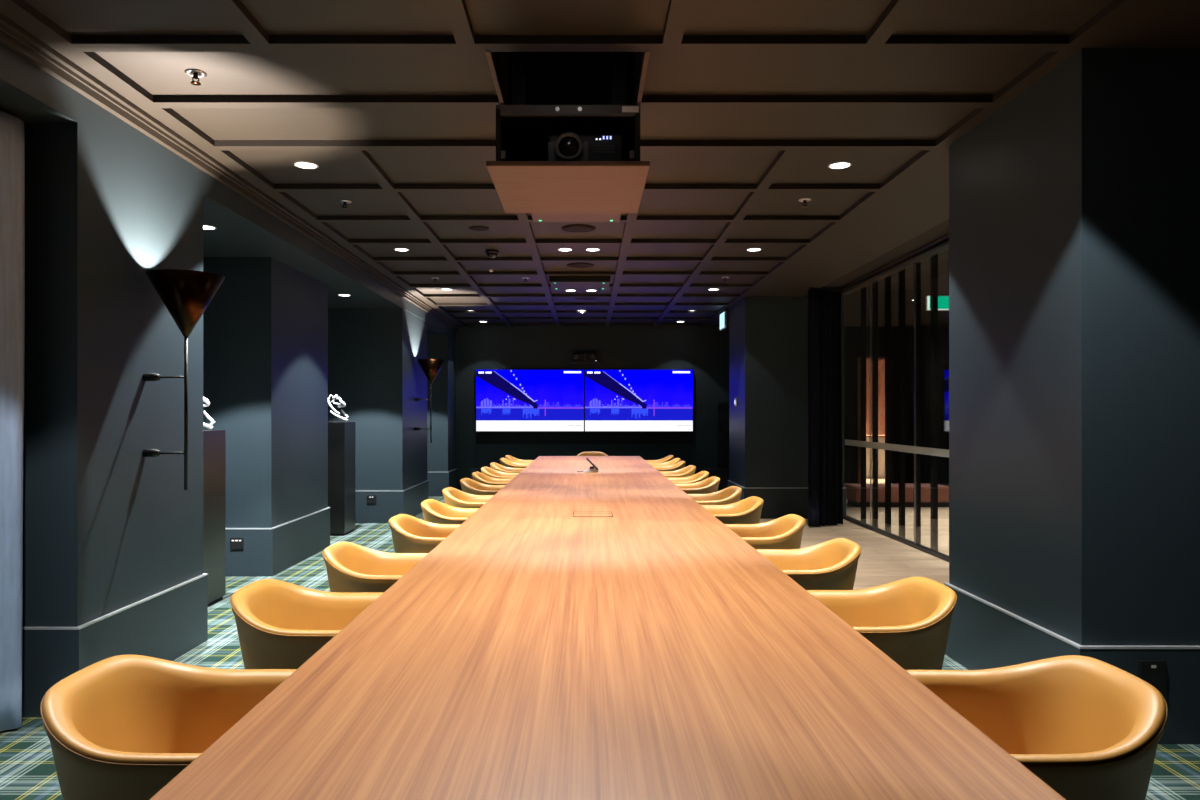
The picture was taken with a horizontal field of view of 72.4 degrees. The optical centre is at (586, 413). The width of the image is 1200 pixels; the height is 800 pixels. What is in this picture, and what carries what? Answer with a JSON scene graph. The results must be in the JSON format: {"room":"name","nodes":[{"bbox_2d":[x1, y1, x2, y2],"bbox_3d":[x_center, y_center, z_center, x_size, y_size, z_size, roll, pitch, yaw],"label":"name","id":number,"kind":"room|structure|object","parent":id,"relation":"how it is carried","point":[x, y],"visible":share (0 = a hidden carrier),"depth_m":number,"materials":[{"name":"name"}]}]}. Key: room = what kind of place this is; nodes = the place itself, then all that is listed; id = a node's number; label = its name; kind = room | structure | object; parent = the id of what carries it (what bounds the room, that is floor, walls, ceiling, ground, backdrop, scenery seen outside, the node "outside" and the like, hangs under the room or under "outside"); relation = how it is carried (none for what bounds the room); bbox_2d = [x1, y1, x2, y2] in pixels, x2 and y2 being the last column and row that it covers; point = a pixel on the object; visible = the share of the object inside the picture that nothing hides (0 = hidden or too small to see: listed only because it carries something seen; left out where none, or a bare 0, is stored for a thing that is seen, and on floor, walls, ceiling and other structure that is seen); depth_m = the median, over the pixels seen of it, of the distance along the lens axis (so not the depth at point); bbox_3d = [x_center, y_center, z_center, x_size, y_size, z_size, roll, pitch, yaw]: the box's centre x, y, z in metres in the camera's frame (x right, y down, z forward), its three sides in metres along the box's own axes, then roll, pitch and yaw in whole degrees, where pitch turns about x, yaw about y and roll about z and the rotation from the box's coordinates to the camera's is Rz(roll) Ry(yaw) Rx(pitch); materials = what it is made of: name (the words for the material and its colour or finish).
{"room":"conference room","nodes":[
{"label":"conference room","id":0,"kind":"room"},
{"bbox_2d":[22,122,202,626],"bbox_3d":[-2.845,0.025,4.295,1.105,2.670,1.210,0,0,0],"label":"pillar","id":1,"kind":"structure","parent":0,"point":[108,527],"depth_m":3.88,"materials":[{"name":"paint"},{"name":"plaster"}]},
{"bbox_2d":[22,575,207,716],"bbox_3d":[-2.845,1.164,4.295,1.141,0.392,1.246,0,0,0],"label":"baseboard","id":2,"kind":"structure","parent":1,"relation":"attached to","point":[166,626],"depth_m":4.00,"materials":[{"name":"grey paint"}]},
{"bbox_2d":[22,573,207,629],"bbox_3d":[-2.845,0.964,4.295,1.145,0.009,1.250,0,0,0],"label":"trim","id":3,"kind":"structure","parent":1,"relation":"attached to","point":[203,574],"depth_m":3.95,"materials":[{"name":"metal"}]},
{"bbox_2d":[142,269,224,489],"bbox_3d":[-2.092,-0.161,4.250,0.401,1.112,0.372,0,0,0],"label":"wall lamp","id":4,"kind":"object","parent":1,"relation":"attached to","point":[186,294],"visible":1,"depth_m":4.18,"materials":[{"name":"brown metal"}]},
{"bbox_2d":[0,43,455,337],"bbox_3d":[-2.846,-1.625,5.860,1.107,0.630,16.920,0,0,0],"label":"beam","id":5,"kind":"structure","parent":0,"point":[28,92],"depth_m":5.40,"materials":[{"name":"paint"},{"name":"plaster"}]},
{"bbox_2d":[0,108,24,731],"bbox_3d":[-2.528,0.022,1.201,0.146,2.652,4.803,0,0,1],"label":"curtain","id":6,"kind":"object","parent":5,"relation":"hanging from","point":[12,144],"visible":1,"depth_m":3.51,"materials":[{"name":"fabric"}]},
{"bbox_2d":[203,225,216,229],"bbox_3d":[-2.680,-1.307,5.760,0.144,0.004,0.144,0,0,0],"label":"recessed light","id":7,"kind":"object","parent":5,"relation":"in","point":[205,227],"visible":0.64,"depth_m":5.76,"materials":[{"name":"white plastic"}]},
{"bbox_2d":[203,257,327,527],"bbox_3d":[-3.022,0.025,7.620,0.753,2.670,1.500,0,0,0],"label":"pillar","id":8,"kind":"structure","parent":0,"point":[265,327],"depth_m":6.87,"materials":[{"name":"paint"},{"name":"plaster"}]},
{"bbox_2d":[226,508,329,575],"bbox_3d":[-3.022,1.164,7.620,0.789,0.392,1.536,0,0,0],"label":"baseboard","id":9,"kind":"structure","parent":8,"relation":"attached to","point":[265,552],"depth_m":6.94,"materials":[{"name":"grey paint"}]},
{"bbox_2d":[230,538,242,549],"bbox_3d":[-2.924,1.086,6.846,0.110,0.100,0.013,0,0,0],"label":"power outlet","id":10,"kind":"object","parent":9,"relation":"attached to","point":[235,543],"visible":1,"depth_m":6.84,"materials":[{"name":"black plastic"}]},
{"bbox_2d":[226,507,329,528],"bbox_3d":[-3.022,0.964,7.620,0.793,0.009,1.540,0,0,0],"label":"trim","id":11,"kind":"structure","parent":8,"relation":"attached to","point":[328,507],"depth_m":7.21,"materials":[{"name":"metal"}]},
{"bbox_2d":[328,308,426,490],"bbox_3d":[-2.848,0.025,11.005,1.100,2.670,1.590,0,0,0],"label":"pillar","id":12,"kind":"structure","parent":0,"point":[374,368],"depth_m":10.21,"materials":[{"name":"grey painted plaster"}]},
{"bbox_2d":[355,481,428,522],"bbox_3d":[-2.848,1.164,11.005,1.136,0.392,1.626,0,0,0],"label":"baseboard","id":13,"kind":"structure","parent":12,"relation":"attached to","point":[389,504],"depth_m":10.19,"materials":[{"name":"grey paint"}]},
{"bbox_2d":[367,495,375,503],"bbox_3d":[-2.678,1.069,10.185,0.120,0.110,0.013,0,0,0],"label":"power outlet","id":14,"kind":"object","parent":13,"relation":"attached to","point":[371,499],"visible":1,"depth_m":10.18,"materials":[{"name":"black plastic"}]},
{"bbox_2d":[402,480,428,490],"bbox_3d":[-2.848,0.964,11.005,1.140,0.009,1.630,0,0,0],"label":"trim","id":15,"kind":"structure","parent":12,"relation":"attached to","point":[426,480],"depth_m":10.92,"materials":[{"name":"metal"}]},
{"bbox_2d":[415,359,444,442],"bbox_3d":[-2.098,-0.161,10.950,0.401,1.112,0.372,0,0,0],"label":"wall lamp","id":16,"kind":"object","parent":12,"relation":"attached to","point":[430,367],"visible":1,"depth_m":10.88,"materials":[{"name":"brown metal"}]},
{"bbox_2d":[427,334,455,471],"bbox_3d":[-2.844,0.025,13.900,1.108,2.670,0.800,0,0,0],"label":"pillar","id":17,"kind":"structure","parent":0,"point":[441,453],"depth_m":13.50,"materials":[{"name":"grey paint"}]},
{"bbox_2d":[456,326,728,468],"bbox_3d":[-0.300,-0.290,14.370,6.400,3.300,0.100,0,0,0],"label":"wall","id":18,"kind":"structure","parent":0,"point":[704,350],"depth_m":14.32,"materials":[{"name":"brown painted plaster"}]},
{"bbox_2d":[427,469,728,495],"bbox_3d":[-0.268,1.164,13.901,6.296,0.392,0.838,0,0,0],"label":"baseboard","id":19,"kind":"structure","parent":18,"relation":"attached to","point":[438,481],"depth_m":14.17,"materials":[{"name":"black wood"}]},
{"bbox_2d":[476,369,692,443],"bbox_3d":[-0.039,-0.126,14.256,3.784,1.307,0.124,0,0,0],"label":"video screen","id":20,"kind":"object","parent":18,"relation":"attached to","point":[584,437],"depth_m":14.20,"materials":[{"name":"blue glass"}]},
{"bbox_2d":[570,353,599,362],"bbox_3d":[-0.035,-0.960,14.200,0.520,0.170,0.160,0,0,0],"label":"video camera","id":21,"kind":"object","parent":18,"relation":"attached to","point":[576,357],"visible":1,"depth_m":14.14,"materials":[{"name":"grey plastic"}]},
{"bbox_2d":[717,403,727,468],"bbox_3d":[2.365,0.385,14.297,0.190,1.150,0.045,0,0,0],"label":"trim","id":22,"kind":"structure","parent":18,"relation":"attached to","point":[722,408],"depth_m":14.27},
{"bbox_2d":[0,0,1199,326],"bbox_3d":[0.600,-1.785,5.860,5.600,0.550,16.920,0,0,0],"label":"ceiling","id":23,"kind":"structure","parent":0,"point":[159,73],"depth_m":4.26,"materials":[{"name":"brown wood"}]},
{"bbox_2d":[184,69,206,85],"bbox_3d":[-1.775,-1.520,3.720,0.092,0.050,0.092,0,0,0],"label":"sprinkler","id":24,"kind":"object","parent":23,"relation":"attached to","point":[189,72],"visible":1,"depth_m":3.71,"materials":[{"name":"metal"}]},
{"bbox_2d":[0,11,459,330],"bbox_3d":[-2.245,-1.495,5.860,0.090,0.100,16.920,0,0,0],"label":"trim","id":25,"kind":"structure","parent":23,"relation":"attached to","point":[13,35],"depth_m":4.33,"materials":[{"name":"paint"},{"name":"plaster"}]},
{"bbox_2d":[294,162,318,168],"bbox_3d":[-1.745,-1.542,5.100,0.144,0.004,0.144,0,0,0],"label":"recessed light","id":26,"kind":"object","parent":23,"relation":"in","point":[305,165],"visible":1,"depth_m":5.10,"materials":[{"name":"white plastic"}]},
{"bbox_2d":[338,200,351,208],"bbox_3d":[-1.765,-1.520,5.980,0.092,0.050,0.092,0,0,0],"label":"sprinkler","id":27,"kind":"object","parent":23,"relation":"attached to","point":[344,202],"visible":1,"depth_m":5.97,"materials":[{"name":"metal"}]},
{"bbox_2d":[394,248,408,250],"bbox_3d":[-1.745,-1.542,7.720,0.144,0.004,0.144,0,0,0],"label":"recessed light","id":28,"kind":"object","parent":23,"relation":"in","point":[396,249],"visible":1,"depth_m":7.71,"materials":[{"name":"white plastic"}]},
{"bbox_2d":[469,226,488,230],"bbox_3d":[-0.900,-1.542,6.830,0.170,0.006,0.170,0,0,0],"label":"ceiling speaker","id":29,"kind":"object","parent":23,"relation":"attached to","point":[476,228],"visible":1,"depth_m":6.83},
{"bbox_2d":[470,227,487,229],"bbox_3d":[-0.900,-1.541,6.830,0.158,0.002,0.158,0,0,0],"label":"grille","id":30,"kind":"object","parent":29,"relation":"attached to","point":[471,228],"depth_m":6.83,"materials":[{"name":"black metal"}]},
{"bbox_2d":[486,249,498,257],"bbox_3d":[-0.900,-1.510,7.780,0.124,0.070,0.124,0,0,0],"label":"dome camera","id":31,"kind":"object","parent":23,"relation":"attached to","point":[491,253],"visible":1,"depth_m":7.74,"materials":[{"name":"plastic"}]},
{"bbox_2d":[558,248,572,250],"bbox_3d":[-0.205,-1.542,7.720,0.144,0.004,0.144,0,0,0],"label":"recessed light","id":32,"kind":"object","parent":23,"relation":"in","point":[559,249],"visible":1,"depth_m":7.71,"materials":[{"name":"white plastic"}]},
{"bbox_2d":[486,52,649,212],"bbox_3d":[-0.080,-1.515,3.853,0.690,0.950,0.814,0,0,0],"label":"lift","id":33,"kind":"object","parent":23,"relation":"attached to","point":[522,175],"visible":0.93,"depth_m":3.65,"materials":[{"name":"brown wood"}]},
{"bbox_2d":[548,132,622,160],"bbox_3d":[-0.005,-1.130,3.707,0.320,0.135,0.486,0,0,0],"label":"projector","id":34,"kind":"object","parent":33,"relation":"on","point":[566,146],"visible":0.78,"depth_m":3.52,"materials":[{"name":"grey plastic"}]},
{"bbox_2d":[593,145,614,152],"bbox_3d":[0.072,-1.134,3.518,0.095,0.033,0.004,0,0,0],"label":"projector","id":35,"kind":"object","parent":34,"relation":"attached to","point":[596,148],"depth_m":3.52,"materials":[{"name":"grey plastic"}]},
{"bbox_2d":[531,213,620,221],"bbox_3d":[-0.080,-1.503,5.939,0.670,0.084,0.682,0,0,0],"label":"lift","id":36,"kind":"object","parent":23,"relation":"attached to","point":[537,217],"visible":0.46,"depth_m":6.13,"materials":[{"name":"brown wood"}]},
{"bbox_2d":[561,224,595,231],"bbox_3d":[-0.070,-1.542,6.830,0.290,0.006,0.290,0,0,0],"label":"ceiling speaker","id":37,"kind":"object","parent":23,"relation":"attached to","point":[572,227],"visible":1,"depth_m":6.82},
{"bbox_2d":[549,276,609,288],"bbox_3d":[-0.080,-1.494,9.289,0.670,0.103,0.542,0,0,0],"label":"lift","id":38,"kind":"object","parent":23,"relation":"attached to","point":[556,282],"visible":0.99,"depth_m":9.05,"materials":[{"name":"brown wood"}]},
{"bbox_2d":[566,262,593,267],"bbox_3d":[-0.070,-1.542,8.530,0.290,0.006,0.290,0,0,0],"label":"ceiling speaker","id":39,"kind":"object","parent":23,"relation":"attached to","point":[578,264],"visible":1,"depth_m":8.53},
{"bbox_2d":[575,298,595,299],"bbox_3d":[-0.020,-1.542,10.950,0.300,0.006,0.300,0,0,0],"label":"ceiling speaker","id":40,"kind":"object","parent":23,"relation":"attached to","point":[575,298],"visible":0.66,"depth_m":10.99},
{"bbox_2d":[585,248,599,250],"bbox_3d":[0.055,-1.542,7.720,0.144,0.004,0.144,0,0,0],"label":"recessed light","id":41,"kind":"object","parent":23,"relation":"in","point":[587,249],"visible":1,"depth_m":7.71,"materials":[{"name":"white plastic"}]},
{"bbox_2d":[720,309,725,330],"bbox_3d":[1.999,-1.393,12.050,0.032,0.305,0.420,0,0,0],"label":"exit sign","id":42,"kind":"object","parent":23,"relation":"hanging from","point":[722,315],"visible":0.86,"depth_m":11.96,"materials":[{"name":"white plastic"}]},
{"bbox_2d":[746,248,761,250],"bbox_3d":[1.573,-1.542,7.720,0.144,0.004,0.144,0,0,0],"label":"recessed light","id":43,"kind":"object","parent":23,"relation":"in","point":[749,249],"visible":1,"depth_m":7.71,"materials":[{"name":"white plastic"}]},
{"bbox_2d":[798,198,810,206],"bbox_3d":[1.575,-1.520,5.930,0.092,0.050,0.092,0,0,0],"label":"sprinkler","id":44,"kind":"object","parent":23,"relation":"attached to","point":[804,200],"visible":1,"depth_m":5.92,"materials":[{"name":"metal"}]},
{"bbox_2d":[808,287,842,526],"bbox_3d":[2.877,-0.078,9.901,0.505,2.852,0.141,0,0,-29],"label":"curtain","id":45,"kind":"object","parent":23,"relation":"hanging from","point":[825,455],"visible":1,"depth_m":9.88,"materials":[{"name":"black fabric"}]},
{"bbox_2d":[828,162,851,168],"bbox_3d":[1.573,-1.542,5.100,0.144,0.004,0.144,0,0,0],"label":"recessed light","id":46,"kind":"object","parent":23,"relation":"in","point":[837,165],"visible":1,"depth_m":5.10,"materials":[{"name":"white plastic"}]},
{"bbox_2d":[0,478,1199,799],"bbox_3d":[2.750,1.390,8.400,12.500,0.060,22.200,0,0,0],"label":"floor","id":47,"kind":"structure","parent":0,"point":[27,765],"depth_m":5.96,"materials":[{"name":"carpet"}]},
{"bbox_2d":[40,654,296,799],"bbox_3d":[-0.845,0.971,1.850,0.632,0.782,0.569,0,0,0],"label":"tub chair","id":48,"kind":"object","parent":47,"relation":"on","point":[119,727],"visible":0.56,"depth_m":1.92,"materials":[{"name":"beige leather"}]},
{"bbox_2d":[203,430,225,606],"bbox_3d":[-2.865,0.740,5.800,0.430,1.240,0.430,0,0,0],"label":"plinth","id":49,"kind":"object","parent":47,"relation":"on","point":[214,441],"visible":0.24,"depth_m":5.83,"materials":[{"name":"black paint"}]},
{"bbox_2d":[203,397,214,429],"bbox_3d":[-2.779,-0.038,5.846,0.241,0.310,0.095,0,0,0],"label":"sculpture","id":50,"kind":"object","parent":49,"relation":"on","point":[205,400],"visible":0.26,"depth_m":5.84,"materials":[{"name":"white ceramic"}]},
{"bbox_2d":[230,579,383,668],"bbox_3d":[-0.849,0.971,2.760,0.632,0.782,0.569,0,0,0],"label":"tub chair","id":51,"kind":"object","parent":47,"relation":"on","point":[280,624],"visible":0.32,"depth_m":2.78,"materials":[{"name":"leather"}]},
{"bbox_2d":[328,422,354,535],"bbox_3d":[-2.905,0.728,9.315,0.430,1.265,0.430,0,0,0],"label":"plinth","id":52,"kind":"object","parent":47,"relation":"on","point":[341,435],"visible":0.52,"depth_m":9.10,"materials":[{"name":"black paint"}]},
{"bbox_2d":[328,394,348,420],"bbox_3d":[-2.824,-0.063,9.296,0.241,0.310,0.095,0,0,0],"label":"sculpture","id":53,"kind":"object","parent":52,"relation":"on","point":[335,396],"visible":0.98,"depth_m":9.29,"materials":[{"name":"white ceramic"}]},
{"bbox_2d":[322,541,427,592],"bbox_3d":[-0.827,0.971,3.610,0.632,0.782,0.569,0,0,-1],"label":"tub chair","id":54,"kind":"object","parent":47,"relation":"on","point":[350,567],"visible":0.23,"depth_m":3.66,"materials":[{"name":"leather"}]},
{"bbox_2d":[388,514,460,552],"bbox_3d":[-0.789,0.971,4.621,0.632,0.782,0.569,0,0,2],"label":"tub chair","id":55,"kind":"object","parent":47,"relation":"on","point":[410,534],"visible":0.23,"depth_m":4.50,"materials":[{"name":"leather"}]},
{"bbox_2d":[421,499,478,523],"bbox_3d":[-0.782,0.971,5.459,0.632,0.782,0.569,0,0,0],"label":"tub chair","id":56,"kind":"object","parent":47,"relation":"on","point":[434,511],"visible":0.25,"depth_m":5.52,"materials":[{"name":"leather"}]},
{"bbox_2d":[442,487,493,507],"bbox_3d":[-0.800,0.971,6.361,0.632,0.782,0.569,0,0,1],"label":"tub chair","id":57,"kind":"object","parent":47,"relation":"on","point":[454,497],"visible":0.24,"depth_m":6.34,"materials":[{"name":"leather"}]},
{"bbox_2d":[460,478,504,494],"bbox_3d":[-0.808,0.971,7.281,0.632,0.782,0.569,0,0,2],"label":"tub chair","id":58,"kind":"object","parent":47,"relation":"on","point":[468,485],"visible":0.3,"depth_m":7.32,"materials":[{"name":"leather"}]},
{"bbox_2d":[472,472,512,484],"bbox_3d":[-0.818,0.971,8.101,0.632,0.782,0.569,0,0,0],"label":"tub chair","id":59,"kind":"object","parent":47,"relation":"on","point":[479,477],"visible":0.23,"depth_m":8.22,"materials":[{"name":"leather"}]},
{"bbox_2d":[481,466,518,477],"bbox_3d":[-0.829,0.971,8.872,0.632,0.782,0.569,0,0,2],"label":"tub chair","id":60,"kind":"object","parent":47,"relation":"on","point":[485,470],"visible":0.2,"depth_m":8.99,"materials":[{"name":"leather"}]},
{"bbox_2d":[490,462,524,472],"bbox_3d":[-0.828,0.971,9.680,0.632,0.782,0.569,0,0,0],"label":"tub chair","id":61,"kind":"object","parent":47,"relation":"on","point":[493,465],"visible":0.26,"depth_m":9.77,"materials":[{"name":"leather"}]},
{"bbox_2d":[499,458,529,467],"bbox_3d":[-0.820,0.971,10.652,0.632,0.782,0.569,0,0,2],"label":"tub chair","id":62,"kind":"object","parent":47,"relation":"on","point":[505,462],"visible":0.2,"depth_m":10.54,"materials":[{"name":"leather"}]},
{"bbox_2d":[505,455,533,462],"bbox_3d":[-0.824,0.971,11.401,0.632,0.782,0.569,0,0,2],"label":"tub chair","id":63,"kind":"object","parent":47,"relation":"on","point":[509,457],"visible":0.17,"depth_m":11.55,"materials":[{"name":"leather"}]},
{"bbox_2d":[577,451,607,455],"bbox_3d":[0.080,0.971,12.238,0.569,0.782,0.632,0,0,0],"label":"tub chair","id":64,"kind":"object","parent":47,"relation":"on","point":[586,453],"visible":0.16,"depth_m":12.49,"materials":[{"name":"leather"}]},
{"bbox_2d":[150,456,1065,799],"bbox_3d":[0.034,0.989,6.465,1.487,0.742,11.030,0,0,0],"label":"conference table","id":65,"kind":"object","parent":47,"relation":"on","point":[603,634],"visible":1,"depth_m":1.85,"materials":[{"name":"brown wood"}]},
{"bbox_2d":[577,458,598,471],"bbox_3d":[0.009,0.546,8.720,0.232,0.148,0.180,0,0,0],"label":"microphone","id":66,"kind":"object","parent":65,"relation":"on","point":[593,468],"visible":1,"depth_m":8.67,"materials":[{"name":"black plastic"}]},
{"bbox_2d":[645,455,673,462],"bbox_3d":[0.891,0.971,11.379,0.632,0.782,0.569,0,0,1],"label":"tub chair","id":67,"kind":"object","parent":47,"relation":"on","point":[670,457],"visible":0.23,"depth_m":11.48,"materials":[{"name":"leather"}]},
{"bbox_2d":[649,458,680,465],"bbox_3d":[0.901,0.971,10.622,0.632,0.782,0.569,0,0,-1],"label":"tub chair","id":68,"kind":"object","parent":47,"relation":"on","point":[676,460],"visible":0.2,"depth_m":10.82,"materials":[{"name":"leather"}]},
{"bbox_2d":[653,461,685,470],"bbox_3d":[0.888,0.971,9.979,0.632,0.782,0.569,0,0,2],"label":"tub chair","id":69,"kind":"object","parent":47,"relation":"on","point":[681,464],"visible":0.23,"depth_m":9.86,"materials":[{"name":"leather"}]},
{"bbox_2d":[659,465,695,476],"bbox_3d":[0.892,0.971,9.101,0.632,0.782,0.569,0,0,-2],"label":"tub chair","id":70,"kind":"object","parent":47,"relation":"on","point":[689,470],"visible":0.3,"depth_m":9.18,"materials":[{"name":"leather"}]},
{"bbox_2d":[666,471,708,483],"bbox_3d":[0.901,0.971,8.199,0.632,0.782,0.569,0,0,0],"label":"tub chair","id":71,"kind":"object","parent":47,"relation":"on","point":[702,475],"visible":0.16,"depth_m":8.36,"materials":[{"name":"leather"}]},
{"bbox_2d":[674,476,719,493],"bbox_3d":[0.892,0.971,7.471,0.632,0.782,0.569,0,0,0],"label":"tub chair","id":72,"kind":"object","parent":47,"relation":"on","point":[709,485],"visible":0.3,"depth_m":7.33,"materials":[{"name":"leather"}]},
{"bbox_2d":[688,486,741,504],"bbox_3d":[0.899,0.971,6.462,0.632,0.782,0.569,0,0,-2],"label":"tub chair","id":73,"kind":"object","parent":47,"relation":"on","point":[732,494],"visible":0.27,"depth_m":6.57,"materials":[{"name":"leather"}]},
{"bbox_2d":[701,496,763,523],"bbox_3d":[0.890,0.971,5.641,0.632,0.782,0.569,0,0,-1],"label":"tub chair","id":74,"kind":"object","parent":47,"relation":"on","point":[748,510],"visible":0.2,"depth_m":5.50,"materials":[{"name":"leather"}]},
{"bbox_2d":[725,514,805,549],"bbox_3d":[0.904,0.971,4.628,0.632,0.782,0.569,0,0,1],"label":"tub chair","id":75,"kind":"object","parent":47,"relation":"on","point":[785,532],"visible":0.32,"depth_m":4.61,"materials":[{"name":"leather"}]},
{"bbox_2d":[756,538,861,589],"bbox_3d":[0.906,0.971,3.718,0.632,0.782,0.569,0,0,2],"label":"tub chair","id":76,"kind":"object","parent":47,"relation":"on","point":[832,564],"visible":0.27,"depth_m":3.72,"materials":[{"name":"leather"}]},
{"bbox_2d":[866,372,866,434],"bbox_3d":[5.775,0.210,18.600,1.050,2.300,0.300,0,0,0],"label":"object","id":77,"kind":"object","parent":47,"relation":"on","point":[866,372],"visible":0.09,"depth_m":18.45,"materials":[{"name":"brown wood"}]},
{"bbox_2d":[866,435,884,477],"bbox_3d":[5.950,0.910,17.400,1.060,0.900,0.460,0,0,0],"label":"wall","id":78,"kind":"structure","parent":47,"relation":"on","point":[881,438],"depth_m":17.20,"materials":[{"name":"beige"}]},
{"bbox_2d":[807,577,956,669],"bbox_3d":[0.909,0.971,2.800,0.632,0.782,0.569,0,0,0],"label":"tub chair","id":79,"kind":"object","parent":47,"relation":"on","point":[908,620],"visible":0.29,"depth_m":2.80,"materials":[{"name":"leather"}]},
{"bbox_2d":[841,233,948,561],"bbox_3d":[3.362,-0.140,7.625,0.156,3.000,5.950,0,0,0],"label":"glass wall","id":80,"kind":"structure","parent":47,"relation":"on","point":[931,250],"depth_m":8.86,"materials":[{"name":"black metal"}]},
{"bbox_2d":[846,484,948,506],"bbox_3d":[4.600,1.210,12.150,1.400,0.300,0.500,0,0,0],"label":"bench","id":81,"kind":"object","parent":47,"relation":"on","point":[853,491],"visible":0.55,"depth_m":11.91,"materials":[{"name":"fabric"}]},
{"bbox_2d":[906,655,1167,799],"bbox_3d":[0.911,0.971,1.844,0.632,0.782,0.569,0,0,0],"label":"tub chair","id":82,"kind":"object","parent":47,"relation":"on","point":[1089,728],"visible":0.56,"depth_m":1.91,"materials":[{"name":"leather"}]},
{"bbox_2d":[729,287,843,487],"bbox_3d":[2.688,-0.165,11.195,1.285,3.050,1.170,0,0,0],"label":"pillar","id":83,"kind":"structure","parent":0,"point":[768,336],"depth_m":10.61,"materials":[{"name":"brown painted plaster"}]},
{"bbox_2d":[728,481,845,518],"bbox_3d":[2.688,1.164,11.195,1.321,0.392,1.206,0,0,0],"label":"baseboard","id":84,"kind":"structure","parent":83,"relation":"attached to","point":[778,502],"depth_m":10.59,"materials":[{"name":"black wood"}]},
{"bbox_2d":[866,359,884,434],"bbox_3d":[6.000,0.010,17.550,2.100,2.700,2.900,0,0,0],"label":"wall","id":85,"kind":"structure","parent":0,"point":[881,362],"depth_m":18.90,"materials":[{"name":"brown wood"}]},
{"bbox_2d":[844,327,948,482],"bbox_3d":[5.950,-0.290,16.050,6.100,3.300,0.100,0,0,0],"label":"wall","id":86,"kind":"structure","parent":0,"point":[852,335],"depth_m":16.00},
{"bbox_2d":[858,357,884,482],"bbox_3d":[5.600,0.130,15.985,0.640,2.460,0.030,0,0,0],"label":"trim","id":87,"kind":"structure","parent":86,"relation":"attached to","point":[859,358],"depth_m":15.97,"materials":[{"name":"brown wood"}]},
{"bbox_2d":[844,249,948,326],"bbox_3d":[6.200,-1.540,11.250,5.600,0.400,15.500,0,0,0],"label":"ceiling","id":88,"kind":"structure","parent":0,"point":[852,302],"depth_m":12.15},
{"bbox_2d":[925,296,948,310],"bbox_3d":[3.925,-1.410,9.012,0.400,0.560,0.036,0,0,0],"label":"exit sign","id":89,"kind":"object","parent":88,"relation":"hanging from","point":[943,301],"visible":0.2,"depth_m":9.00,"materials":[{"name":"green plastic"}]},
{"bbox_2d":[949,48,1199,644],"bbox_3d":[3.263,-0.165,4.010,2.435,3.050,1.240,0,0,0],"label":"pillar","id":90,"kind":"structure","parent":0,"point":[1074,206],"depth_m":3.39,"materials":[{"name":"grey painted plaster"}]},
{"bbox_2d":[944,583,1199,648],"bbox_3d":[3.263,0.964,4.010,2.475,0.009,1.280,0,0,0],"label":"trim","id":91,"kind":"structure","parent":90,"relation":"attached to","point":[1030,623],"depth_m":3.41,"materials":[{"name":"metal"}]},
{"bbox_2d":[945,585,1199,743],"bbox_3d":[3.263,1.164,4.010,2.471,0.392,1.276,0,0,0],"label":"baseboard","id":92,"kind":"structure","parent":90,"relation":"attached to","point":[981,636],"depth_m":3.62,"materials":[{"name":"grey paint"}]},
{"bbox_2d":[1139,660,1166,694],"bbox_3d":[2.322,1.083,3.365,0.110,0.140,0.013,0,0,0],"label":"power outlet","id":93,"kind":"object","parent":92,"relation":"attached to","point":[1154,672],"visible":0.78,"depth_m":3.36,"materials":[{"name":"black plastic"}]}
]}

